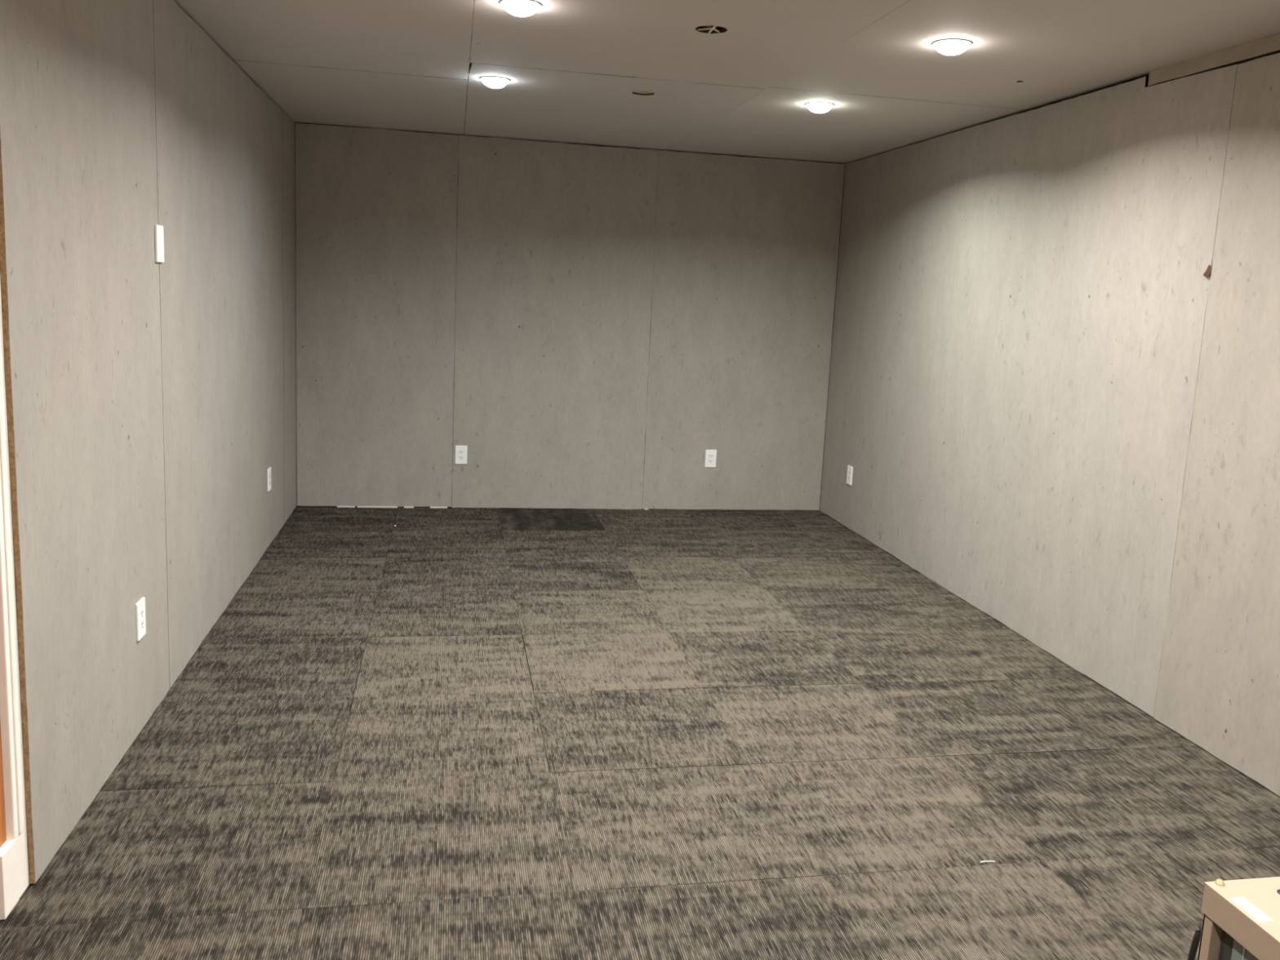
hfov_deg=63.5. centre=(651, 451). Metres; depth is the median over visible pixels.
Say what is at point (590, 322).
wall
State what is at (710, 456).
receptacle
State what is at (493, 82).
recessed light
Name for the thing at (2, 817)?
door
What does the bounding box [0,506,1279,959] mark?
floor
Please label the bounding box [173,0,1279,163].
ceiling
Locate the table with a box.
[1187,876,1279,959]
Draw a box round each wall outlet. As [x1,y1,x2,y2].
[136,597,146,641]
[267,466,271,491]
[454,445,467,464]
[704,449,716,467]
[846,465,853,485]
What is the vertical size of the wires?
0.007 m
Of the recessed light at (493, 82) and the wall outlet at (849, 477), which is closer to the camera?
the recessed light at (493, 82)
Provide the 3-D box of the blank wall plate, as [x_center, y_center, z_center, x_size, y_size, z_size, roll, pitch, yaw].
[-1.544,-0.652,3.252,0.008,0.115,0.077,1,9,-11]
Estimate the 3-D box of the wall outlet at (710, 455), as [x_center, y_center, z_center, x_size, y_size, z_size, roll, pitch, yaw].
[0.390,0.046,6.765,0.074,0.117,0.007,1,9,-11]
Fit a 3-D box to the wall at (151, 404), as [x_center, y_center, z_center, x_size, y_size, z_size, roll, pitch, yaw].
[-1.315,-0.061,1.739,0.101,2.272,9.083,1,9,-11]
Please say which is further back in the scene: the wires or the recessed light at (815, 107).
the recessed light at (815, 107)
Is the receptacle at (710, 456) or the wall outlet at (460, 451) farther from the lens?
the receptacle at (710, 456)
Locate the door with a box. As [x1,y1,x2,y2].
[0,720,6,847]
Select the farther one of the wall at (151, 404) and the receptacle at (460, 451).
the receptacle at (460, 451)
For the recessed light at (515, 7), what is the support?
in the ceiling
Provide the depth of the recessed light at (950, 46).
3.44 m
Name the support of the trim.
attached to the wall at (151, 404)
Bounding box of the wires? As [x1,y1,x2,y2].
[697,26,719,33]
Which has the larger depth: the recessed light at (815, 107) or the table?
the recessed light at (815, 107)
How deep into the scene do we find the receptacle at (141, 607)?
3.13 m
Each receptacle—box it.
[140,606,143,631]
[458,449,463,460]
[707,453,713,463]
[848,469,850,480]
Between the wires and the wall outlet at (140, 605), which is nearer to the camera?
the wall outlet at (140, 605)
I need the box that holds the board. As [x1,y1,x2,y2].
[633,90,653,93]
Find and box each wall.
[0,0,296,884]
[294,122,845,510]
[819,33,1279,796]
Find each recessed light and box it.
[479,75,510,88]
[498,0,542,16]
[804,102,835,113]
[931,38,973,55]
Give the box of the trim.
[0,279,29,919]
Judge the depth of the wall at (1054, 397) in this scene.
4.00 m
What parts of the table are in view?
power cord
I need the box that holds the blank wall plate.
[154,224,164,262]
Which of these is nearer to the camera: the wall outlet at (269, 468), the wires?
the wires

